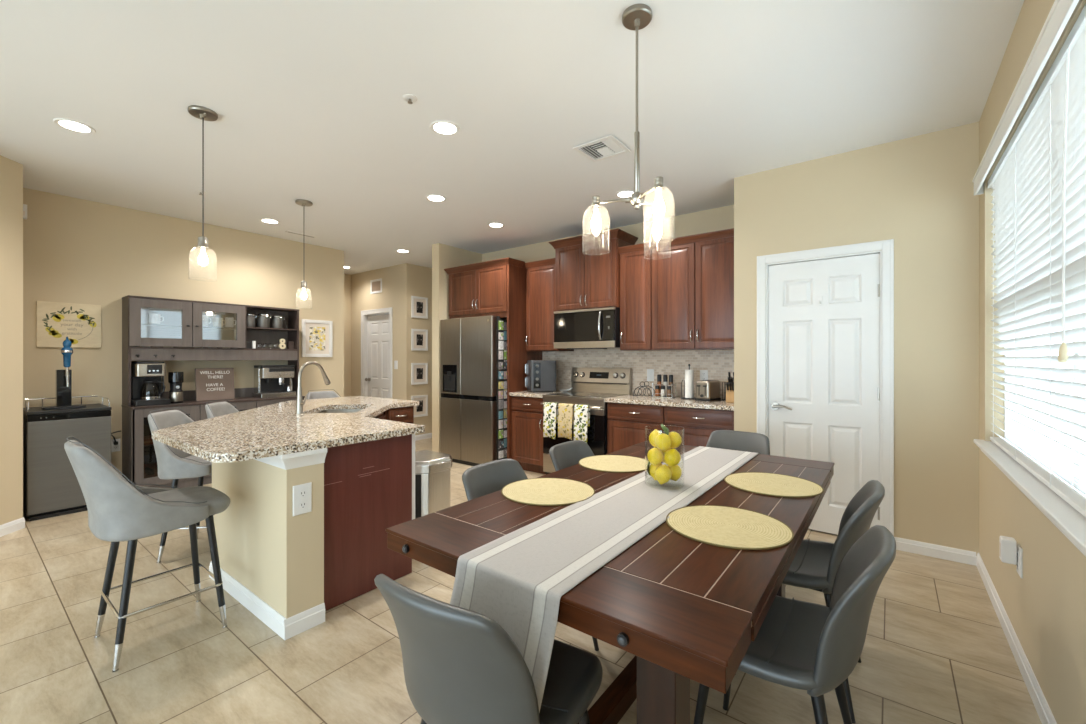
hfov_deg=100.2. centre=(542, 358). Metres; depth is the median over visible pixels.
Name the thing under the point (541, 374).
air fryer
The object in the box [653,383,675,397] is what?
spice rack
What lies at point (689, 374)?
paper towel roll
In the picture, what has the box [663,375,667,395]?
spice jar
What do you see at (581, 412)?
dish towel
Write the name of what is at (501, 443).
magnet
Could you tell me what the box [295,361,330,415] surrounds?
kitchen faucet
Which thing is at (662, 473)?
lemon
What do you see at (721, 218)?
wall
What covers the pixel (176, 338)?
hutch
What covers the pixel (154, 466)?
rack
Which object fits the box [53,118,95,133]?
recessed light
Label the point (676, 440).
lemon
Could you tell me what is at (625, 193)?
recessed light
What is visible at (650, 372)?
wall switch
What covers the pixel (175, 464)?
bar stool
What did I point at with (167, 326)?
shelf
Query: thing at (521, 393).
countertop
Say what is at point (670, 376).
spice jar
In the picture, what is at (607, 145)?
ceiling vent
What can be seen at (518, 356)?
panel
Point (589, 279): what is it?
upper cabinet
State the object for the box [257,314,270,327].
canister
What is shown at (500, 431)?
magnet
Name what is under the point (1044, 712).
baseboard
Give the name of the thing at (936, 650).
floor
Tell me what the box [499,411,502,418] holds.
magnet
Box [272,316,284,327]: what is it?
canister
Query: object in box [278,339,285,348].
decorative number
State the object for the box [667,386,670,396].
spice jar
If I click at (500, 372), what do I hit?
magnet
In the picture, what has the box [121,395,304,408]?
countertop
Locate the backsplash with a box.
[542,348,733,398]
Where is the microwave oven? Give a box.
[554,307,619,348]
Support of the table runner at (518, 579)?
on the dining table
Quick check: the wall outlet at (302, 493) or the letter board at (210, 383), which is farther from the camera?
the letter board at (210, 383)
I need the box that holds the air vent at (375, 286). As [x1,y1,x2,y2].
[370,278,381,293]
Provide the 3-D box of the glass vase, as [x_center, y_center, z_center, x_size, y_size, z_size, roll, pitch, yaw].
[0.524,0.421,1.960,0.164,0.247,0.164,0,0,37]
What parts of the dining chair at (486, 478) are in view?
backrest, leg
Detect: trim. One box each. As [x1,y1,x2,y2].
[361,307,391,398]
[757,239,893,535]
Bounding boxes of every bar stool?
[64,436,230,672]
[148,407,211,562]
[205,399,239,418]
[307,389,340,398]
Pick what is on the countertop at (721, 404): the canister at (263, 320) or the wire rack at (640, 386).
the wire rack at (640, 386)
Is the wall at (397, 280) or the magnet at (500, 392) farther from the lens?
the wall at (397, 280)
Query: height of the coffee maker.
0.424 m
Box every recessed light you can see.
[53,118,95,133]
[259,218,279,223]
[396,249,409,252]
[425,194,446,201]
[430,120,459,135]
[487,222,504,227]
[615,190,633,197]
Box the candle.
[252,341,255,348]
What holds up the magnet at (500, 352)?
attached to the refrigerator at (469, 346)
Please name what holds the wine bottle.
on the rack at (154, 466)
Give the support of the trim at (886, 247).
attached to the wall at (917, 192)
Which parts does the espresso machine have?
panel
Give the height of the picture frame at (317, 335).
0.490 m
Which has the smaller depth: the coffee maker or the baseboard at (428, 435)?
the coffee maker
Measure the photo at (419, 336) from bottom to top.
0.176 m
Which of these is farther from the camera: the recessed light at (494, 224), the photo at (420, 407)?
the photo at (420, 407)
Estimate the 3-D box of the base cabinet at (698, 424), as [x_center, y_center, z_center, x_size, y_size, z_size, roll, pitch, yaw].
[1.549,0.873,4.245,0.634,0.874,0.653,0,0,37]
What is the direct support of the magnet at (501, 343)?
attached to the refrigerator at (469, 346)
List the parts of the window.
sill, frame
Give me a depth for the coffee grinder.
4.60 m
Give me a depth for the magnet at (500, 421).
5.42 m
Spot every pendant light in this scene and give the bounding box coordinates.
[187,105,217,280]
[295,199,312,308]
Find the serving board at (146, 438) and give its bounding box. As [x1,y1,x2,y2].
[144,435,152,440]
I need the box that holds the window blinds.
[972,0,1085,516]
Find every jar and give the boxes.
[655,385,658,395]
[657,374,660,395]
[661,386,664,396]
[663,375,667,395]
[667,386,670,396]
[669,375,672,396]
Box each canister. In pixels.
[247,314,256,326]
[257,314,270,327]
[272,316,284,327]
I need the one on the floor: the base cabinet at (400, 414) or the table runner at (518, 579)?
the base cabinet at (400, 414)
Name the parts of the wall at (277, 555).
crown trim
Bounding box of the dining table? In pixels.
[386,441,834,723]
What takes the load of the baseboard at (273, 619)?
attached to the wall at (277, 555)
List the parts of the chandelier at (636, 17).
lamp shade, bulb, arm, rod, rod, arm, bulb, bulb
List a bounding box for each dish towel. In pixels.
[543,402,557,439]
[558,403,573,439]
[574,404,589,442]
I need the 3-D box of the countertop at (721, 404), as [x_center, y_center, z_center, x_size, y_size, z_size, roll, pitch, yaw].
[1.305,0.416,4.429,1.246,0.038,0.640,0,0,37]
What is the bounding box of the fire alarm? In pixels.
[23,204,26,218]
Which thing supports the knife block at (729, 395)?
on the countertop at (721, 404)
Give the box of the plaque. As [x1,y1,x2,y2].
[36,301,100,347]
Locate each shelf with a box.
[141,323,235,329]
[247,327,296,330]
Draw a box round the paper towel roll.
[685,370,693,397]
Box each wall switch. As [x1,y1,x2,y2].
[394,361,397,368]
[647,369,653,380]
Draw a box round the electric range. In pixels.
[541,367,631,473]
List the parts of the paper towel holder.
arm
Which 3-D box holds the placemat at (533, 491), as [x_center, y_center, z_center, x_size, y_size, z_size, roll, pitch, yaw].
[0.021,0.546,1.883,0.388,0.006,0.388,0,0,37]
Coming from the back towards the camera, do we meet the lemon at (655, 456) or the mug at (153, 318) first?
the mug at (153, 318)
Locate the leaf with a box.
[661,424,668,434]
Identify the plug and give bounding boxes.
[999,536,1016,564]
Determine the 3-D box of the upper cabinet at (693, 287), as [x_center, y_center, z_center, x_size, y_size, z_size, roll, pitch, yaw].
[1.533,-0.626,4.425,0.878,1.078,0.386,0,0,37]
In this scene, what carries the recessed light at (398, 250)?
in the ceiling
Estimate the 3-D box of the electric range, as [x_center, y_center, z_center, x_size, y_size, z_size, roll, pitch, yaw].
[0.477,0.708,5.018,0.781,1.205,0.681,0,0,37]
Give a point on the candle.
(253, 342)
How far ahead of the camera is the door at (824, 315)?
3.38 m
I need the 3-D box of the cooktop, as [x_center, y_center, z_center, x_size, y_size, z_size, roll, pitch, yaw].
[0.477,0.403,5.018,0.781,0.021,0.570,0,0,37]
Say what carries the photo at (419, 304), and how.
attached to the picture frame at (419, 305)
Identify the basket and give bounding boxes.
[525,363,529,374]
[525,376,529,388]
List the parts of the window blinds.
ladder cord, ladder cord, rail, ladder cord, pull cord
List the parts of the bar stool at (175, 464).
leg, backrest, seat, leg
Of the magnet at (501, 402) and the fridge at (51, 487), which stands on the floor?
the fridge at (51, 487)
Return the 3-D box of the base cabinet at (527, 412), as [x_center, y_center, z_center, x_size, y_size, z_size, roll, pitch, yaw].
[-0.007,0.873,5.436,0.490,0.874,0.653,0,0,37]
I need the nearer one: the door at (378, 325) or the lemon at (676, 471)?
the lemon at (676, 471)
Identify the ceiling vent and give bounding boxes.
[285,230,316,237]
[573,135,630,161]
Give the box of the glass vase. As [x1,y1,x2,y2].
[645,426,683,487]
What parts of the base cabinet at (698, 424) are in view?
door, drawer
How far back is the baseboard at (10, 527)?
3.42 m
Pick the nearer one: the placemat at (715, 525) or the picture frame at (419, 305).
the placemat at (715, 525)
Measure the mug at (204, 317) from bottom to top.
0.120 m
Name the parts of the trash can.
lid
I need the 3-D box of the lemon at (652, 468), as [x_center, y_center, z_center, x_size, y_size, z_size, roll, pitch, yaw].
[0.500,0.490,1.993,0.068,0.083,0.067,0,0,-16]
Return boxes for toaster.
[695,380,720,401]
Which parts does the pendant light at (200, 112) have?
cord, bulb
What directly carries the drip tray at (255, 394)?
on the espresso machine
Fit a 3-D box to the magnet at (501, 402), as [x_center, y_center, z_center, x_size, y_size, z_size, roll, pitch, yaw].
[-0.501,0.546,5.430,0.003,0.109,0.084,0,0,37]
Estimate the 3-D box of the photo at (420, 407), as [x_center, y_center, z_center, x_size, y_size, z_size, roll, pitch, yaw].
[-1.987,0.765,7.320,0.001,0.176,0.124,0,0,37]
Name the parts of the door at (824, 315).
lever handle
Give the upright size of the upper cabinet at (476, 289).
0.685 m
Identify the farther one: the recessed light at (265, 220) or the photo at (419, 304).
the photo at (419, 304)
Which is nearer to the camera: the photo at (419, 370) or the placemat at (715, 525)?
the placemat at (715, 525)
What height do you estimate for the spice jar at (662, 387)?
0.110 m
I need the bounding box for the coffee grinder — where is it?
[168,372,183,403]
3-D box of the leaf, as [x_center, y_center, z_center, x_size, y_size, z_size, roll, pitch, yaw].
[0.529,0.309,1.965,0.034,0.045,0.058,0,0,10]
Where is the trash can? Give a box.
[415,450,451,518]
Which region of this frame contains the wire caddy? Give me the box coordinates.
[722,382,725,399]
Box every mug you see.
[149,314,163,323]
[202,315,210,325]
[213,318,224,326]
[225,317,235,326]
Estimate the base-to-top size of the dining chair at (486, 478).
0.812 m
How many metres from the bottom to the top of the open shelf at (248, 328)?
0.016 m
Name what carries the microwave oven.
attached to the wall at (721, 218)
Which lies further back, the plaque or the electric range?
the electric range
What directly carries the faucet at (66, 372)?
on the fridge at (51, 487)
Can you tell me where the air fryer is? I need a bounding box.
[525,360,555,392]
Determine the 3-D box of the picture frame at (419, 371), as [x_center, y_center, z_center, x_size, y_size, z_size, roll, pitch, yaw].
[-1.988,0.242,7.321,0.022,0.345,0.315,0,0,37]
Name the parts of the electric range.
storage drawer, oven handle, oven door, door rail, rail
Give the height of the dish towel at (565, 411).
0.368 m
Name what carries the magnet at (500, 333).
attached to the refrigerator at (469, 346)
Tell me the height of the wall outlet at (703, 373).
0.130 m
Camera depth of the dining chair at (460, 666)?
0.96 m
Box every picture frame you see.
[302,319,332,356]
[411,296,427,318]
[411,329,427,350]
[411,363,427,384]
[411,395,427,417]
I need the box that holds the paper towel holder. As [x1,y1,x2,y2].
[681,364,694,399]
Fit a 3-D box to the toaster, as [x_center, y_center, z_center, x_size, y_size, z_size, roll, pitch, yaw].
[1.565,0.301,4.318,0.264,0.192,0.144,0,0,-45]
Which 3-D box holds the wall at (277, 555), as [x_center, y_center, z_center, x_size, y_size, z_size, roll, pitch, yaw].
[-1.860,0.877,3.214,0.688,0.866,2.605,0,0,-23]
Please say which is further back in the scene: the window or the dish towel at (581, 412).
the dish towel at (581, 412)
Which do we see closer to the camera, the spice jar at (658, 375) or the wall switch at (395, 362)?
the spice jar at (658, 375)
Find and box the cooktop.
[543,391,627,399]
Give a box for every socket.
[299,489,306,497]
[299,500,306,509]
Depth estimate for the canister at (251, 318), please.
5.19 m
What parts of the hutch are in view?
panel, hutch door, door, panel, hook rail, hutch door, door, door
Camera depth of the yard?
11.44 m
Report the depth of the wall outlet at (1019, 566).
1.94 m
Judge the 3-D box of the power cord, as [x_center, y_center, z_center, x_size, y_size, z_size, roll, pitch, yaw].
[-4.186,0.997,4.405,0.054,0.586,0.138,0,0,37]
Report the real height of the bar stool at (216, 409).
0.964 m
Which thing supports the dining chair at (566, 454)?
on the floor
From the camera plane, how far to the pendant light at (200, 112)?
2.75 m
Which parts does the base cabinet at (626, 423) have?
drawer, door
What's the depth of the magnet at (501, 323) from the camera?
5.43 m
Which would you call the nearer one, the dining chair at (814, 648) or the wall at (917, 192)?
the dining chair at (814, 648)
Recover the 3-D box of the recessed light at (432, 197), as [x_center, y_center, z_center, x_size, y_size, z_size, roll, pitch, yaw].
[-0.998,-1.496,4.240,0.194,0.007,0.194,0,0,37]
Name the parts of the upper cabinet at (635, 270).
crown moulding, door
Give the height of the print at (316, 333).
0.310 m
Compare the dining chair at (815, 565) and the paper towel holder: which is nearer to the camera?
the dining chair at (815, 565)
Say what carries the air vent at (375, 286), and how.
in the wall at (397, 280)
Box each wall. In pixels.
[0,155,22,524]
[23,188,431,475]
[212,448,326,618]
[344,274,350,396]
[351,263,412,399]
[432,243,481,451]
[482,205,733,397]
[734,122,978,555]
[979,0,1085,723]
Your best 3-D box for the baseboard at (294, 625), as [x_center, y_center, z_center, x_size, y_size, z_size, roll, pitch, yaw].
[-1.148,1.265,2.190,0.014,0.090,0.191,0,0,37]
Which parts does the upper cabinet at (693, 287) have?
door, crown moulding, door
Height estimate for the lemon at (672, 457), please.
0.083 m
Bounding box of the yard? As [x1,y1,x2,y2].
[1024,398,1071,469]
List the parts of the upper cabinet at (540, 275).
crown moulding, door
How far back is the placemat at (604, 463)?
2.36 m
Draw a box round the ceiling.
[0,0,1023,274]
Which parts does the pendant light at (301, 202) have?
bulb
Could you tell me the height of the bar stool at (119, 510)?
0.964 m
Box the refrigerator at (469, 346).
[440,316,506,465]
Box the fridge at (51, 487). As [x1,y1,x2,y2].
[23,337,111,520]
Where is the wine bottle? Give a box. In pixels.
[145,467,153,474]
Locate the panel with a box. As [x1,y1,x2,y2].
[504,257,541,458]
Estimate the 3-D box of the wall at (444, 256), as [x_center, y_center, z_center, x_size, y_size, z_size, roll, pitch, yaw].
[-1.166,-0.095,6.242,0.140,2.810,0.784,0,0,37]
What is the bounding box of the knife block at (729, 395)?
[726,381,733,402]
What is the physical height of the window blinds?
1.568 m
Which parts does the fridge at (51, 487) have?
tap handle, guard rail, panel, door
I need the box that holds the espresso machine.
[252,365,295,397]
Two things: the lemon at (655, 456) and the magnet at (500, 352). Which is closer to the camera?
the lemon at (655, 456)
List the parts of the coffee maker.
head lid, control panel, carafe handle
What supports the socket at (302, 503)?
attached to the wall outlet at (302, 493)
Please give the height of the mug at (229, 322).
0.110 m
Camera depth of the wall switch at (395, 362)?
7.28 m
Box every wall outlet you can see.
[111,439,119,451]
[293,482,311,515]
[700,370,707,379]
[1016,543,1022,578]
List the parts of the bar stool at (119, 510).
leg, leg, backrest, seat, leg, leg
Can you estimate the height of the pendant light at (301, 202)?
1.019 m
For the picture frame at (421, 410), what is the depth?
7.34 m
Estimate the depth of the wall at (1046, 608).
1.90 m
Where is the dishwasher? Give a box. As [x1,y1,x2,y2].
[412,434,414,519]
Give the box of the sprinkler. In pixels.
[403,94,416,103]
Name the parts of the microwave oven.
door glass, trim, trim, handle, control panel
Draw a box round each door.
[365,314,388,397]
[768,253,879,534]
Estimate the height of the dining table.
0.760 m
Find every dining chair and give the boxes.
[374,574,602,723]
[462,459,598,650]
[549,440,594,470]
[693,525,895,723]
[706,430,769,454]
[735,480,884,723]
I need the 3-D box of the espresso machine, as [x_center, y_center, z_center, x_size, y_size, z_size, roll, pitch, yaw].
[-3.169,0.266,5.379,0.347,0.375,0.380,0,0,37]
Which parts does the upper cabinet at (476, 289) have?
door, crown moulding, door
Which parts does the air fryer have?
control panel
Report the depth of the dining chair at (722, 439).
3.09 m
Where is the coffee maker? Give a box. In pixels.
[131,362,170,405]
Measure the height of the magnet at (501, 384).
0.089 m
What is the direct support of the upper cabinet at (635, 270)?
attached to the wall at (721, 218)
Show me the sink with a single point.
(327, 410)
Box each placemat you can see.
[501,478,594,505]
[578,455,650,472]
[666,505,793,549]
[724,472,823,497]
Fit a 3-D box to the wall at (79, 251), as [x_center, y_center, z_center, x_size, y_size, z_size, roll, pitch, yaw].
[-2.585,-0.095,6.666,0.130,2.810,6.756,0,0,37]
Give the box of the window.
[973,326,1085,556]
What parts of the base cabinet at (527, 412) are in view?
door, drawer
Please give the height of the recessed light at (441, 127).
0.007 m
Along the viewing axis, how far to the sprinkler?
2.60 m
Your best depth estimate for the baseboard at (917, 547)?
2.99 m
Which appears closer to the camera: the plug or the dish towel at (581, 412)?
the plug
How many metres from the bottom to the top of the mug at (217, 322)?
0.100 m
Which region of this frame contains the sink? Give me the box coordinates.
[317,409,362,412]
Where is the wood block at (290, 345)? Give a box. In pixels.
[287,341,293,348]
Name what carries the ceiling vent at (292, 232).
in the ceiling
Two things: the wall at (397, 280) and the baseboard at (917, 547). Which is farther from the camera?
the wall at (397, 280)
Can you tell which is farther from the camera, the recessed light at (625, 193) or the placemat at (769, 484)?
the recessed light at (625, 193)
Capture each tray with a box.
[252,392,295,397]
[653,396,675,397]
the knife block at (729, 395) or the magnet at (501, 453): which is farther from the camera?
the magnet at (501, 453)
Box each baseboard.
[0,517,24,536]
[209,561,285,638]
[283,603,324,639]
[415,433,431,440]
[894,537,975,565]
[976,553,1056,723]
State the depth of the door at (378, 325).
7.70 m
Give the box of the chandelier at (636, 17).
[582,4,674,257]
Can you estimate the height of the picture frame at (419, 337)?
0.345 m
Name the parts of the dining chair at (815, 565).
seat, leg, backrest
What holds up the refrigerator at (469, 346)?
on the floor
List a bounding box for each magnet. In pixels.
[499,321,503,329]
[499,332,502,339]
[499,341,503,349]
[499,351,502,358]
[499,371,502,378]
[499,381,503,388]
[499,391,502,398]
[499,399,503,408]
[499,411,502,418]
[499,420,502,428]
[499,430,502,438]
[499,440,503,448]
[499,450,503,458]
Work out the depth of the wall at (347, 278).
8.07 m
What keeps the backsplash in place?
attached to the wall at (721, 218)
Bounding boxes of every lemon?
[647,447,663,465]
[649,429,661,446]
[649,463,662,479]
[655,433,670,450]
[655,464,670,484]
[661,448,670,462]
[664,448,680,466]
[667,465,681,480]
[668,431,681,448]
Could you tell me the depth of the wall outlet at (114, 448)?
4.45 m
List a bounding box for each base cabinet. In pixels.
[324,434,411,610]
[373,412,384,419]
[384,406,413,423]
[511,396,544,473]
[607,402,664,453]
[665,406,733,446]
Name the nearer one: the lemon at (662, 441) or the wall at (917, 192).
the lemon at (662, 441)
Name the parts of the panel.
moulding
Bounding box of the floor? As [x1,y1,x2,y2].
[0,438,1041,723]
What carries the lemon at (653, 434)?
in the glass vase
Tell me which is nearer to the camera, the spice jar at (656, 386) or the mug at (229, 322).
the spice jar at (656, 386)
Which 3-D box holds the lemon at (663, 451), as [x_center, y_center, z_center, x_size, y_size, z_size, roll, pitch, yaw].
[0.540,0.421,1.998,0.067,0.081,0.069,0,0,15]
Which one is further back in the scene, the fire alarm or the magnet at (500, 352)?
the magnet at (500, 352)
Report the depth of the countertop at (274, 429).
2.58 m
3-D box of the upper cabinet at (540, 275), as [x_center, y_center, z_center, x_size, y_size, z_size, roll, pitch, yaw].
[0.073,-0.627,5.543,0.486,1.075,0.386,0,0,37]
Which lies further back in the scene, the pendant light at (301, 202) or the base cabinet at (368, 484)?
the pendant light at (301, 202)
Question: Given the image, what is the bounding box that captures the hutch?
[121,295,304,487]
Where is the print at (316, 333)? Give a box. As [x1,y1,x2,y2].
[309,326,324,349]
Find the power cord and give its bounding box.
[111,430,120,444]
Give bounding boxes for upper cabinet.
[444,258,523,318]
[524,258,573,351]
[549,228,637,310]
[618,242,662,350]
[650,228,733,349]
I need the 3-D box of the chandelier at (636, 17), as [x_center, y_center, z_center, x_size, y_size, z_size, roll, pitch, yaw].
[0.426,-0.987,2.016,0.430,1.027,0.404,0,0,37]
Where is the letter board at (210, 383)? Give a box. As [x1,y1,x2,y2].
[195,368,234,400]
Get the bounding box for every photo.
[417,302,422,312]
[417,334,422,344]
[417,368,422,378]
[417,400,422,411]
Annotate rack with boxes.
[144,462,157,477]
[633,381,654,396]
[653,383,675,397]
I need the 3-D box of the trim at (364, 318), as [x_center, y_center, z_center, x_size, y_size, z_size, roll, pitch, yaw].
[-2.771,0.239,7.671,0.909,2.142,0.126,0,0,37]
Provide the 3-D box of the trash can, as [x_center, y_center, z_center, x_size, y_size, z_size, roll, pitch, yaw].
[-0.829,0.993,3.128,0.400,0.635,0.360,0,0,37]
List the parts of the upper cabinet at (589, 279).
door, crown moulding, door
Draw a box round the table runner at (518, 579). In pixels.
[450,446,759,711]
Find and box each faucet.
[64,367,68,386]
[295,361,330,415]
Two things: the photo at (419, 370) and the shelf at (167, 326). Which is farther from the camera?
the photo at (419, 370)
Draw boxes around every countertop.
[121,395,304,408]
[152,396,424,462]
[509,390,570,397]
[605,394,733,410]
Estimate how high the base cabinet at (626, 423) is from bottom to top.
0.874 m
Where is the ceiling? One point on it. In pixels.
(306, 96)
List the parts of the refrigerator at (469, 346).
door, freezer door, fridge door, door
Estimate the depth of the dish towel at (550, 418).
4.88 m
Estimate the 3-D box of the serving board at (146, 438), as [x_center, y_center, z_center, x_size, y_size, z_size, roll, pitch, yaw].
[-3.834,0.788,4.591,0.270,0.018,0.430,0,0,37]
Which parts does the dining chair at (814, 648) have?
leg, leg, seat, leg, leg, backrest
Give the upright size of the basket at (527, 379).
0.145 m
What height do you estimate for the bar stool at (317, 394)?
0.964 m
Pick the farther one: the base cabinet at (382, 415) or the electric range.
the electric range
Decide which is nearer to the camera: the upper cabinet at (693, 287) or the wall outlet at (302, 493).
the wall outlet at (302, 493)
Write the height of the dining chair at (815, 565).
0.812 m
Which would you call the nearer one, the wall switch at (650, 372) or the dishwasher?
the dishwasher

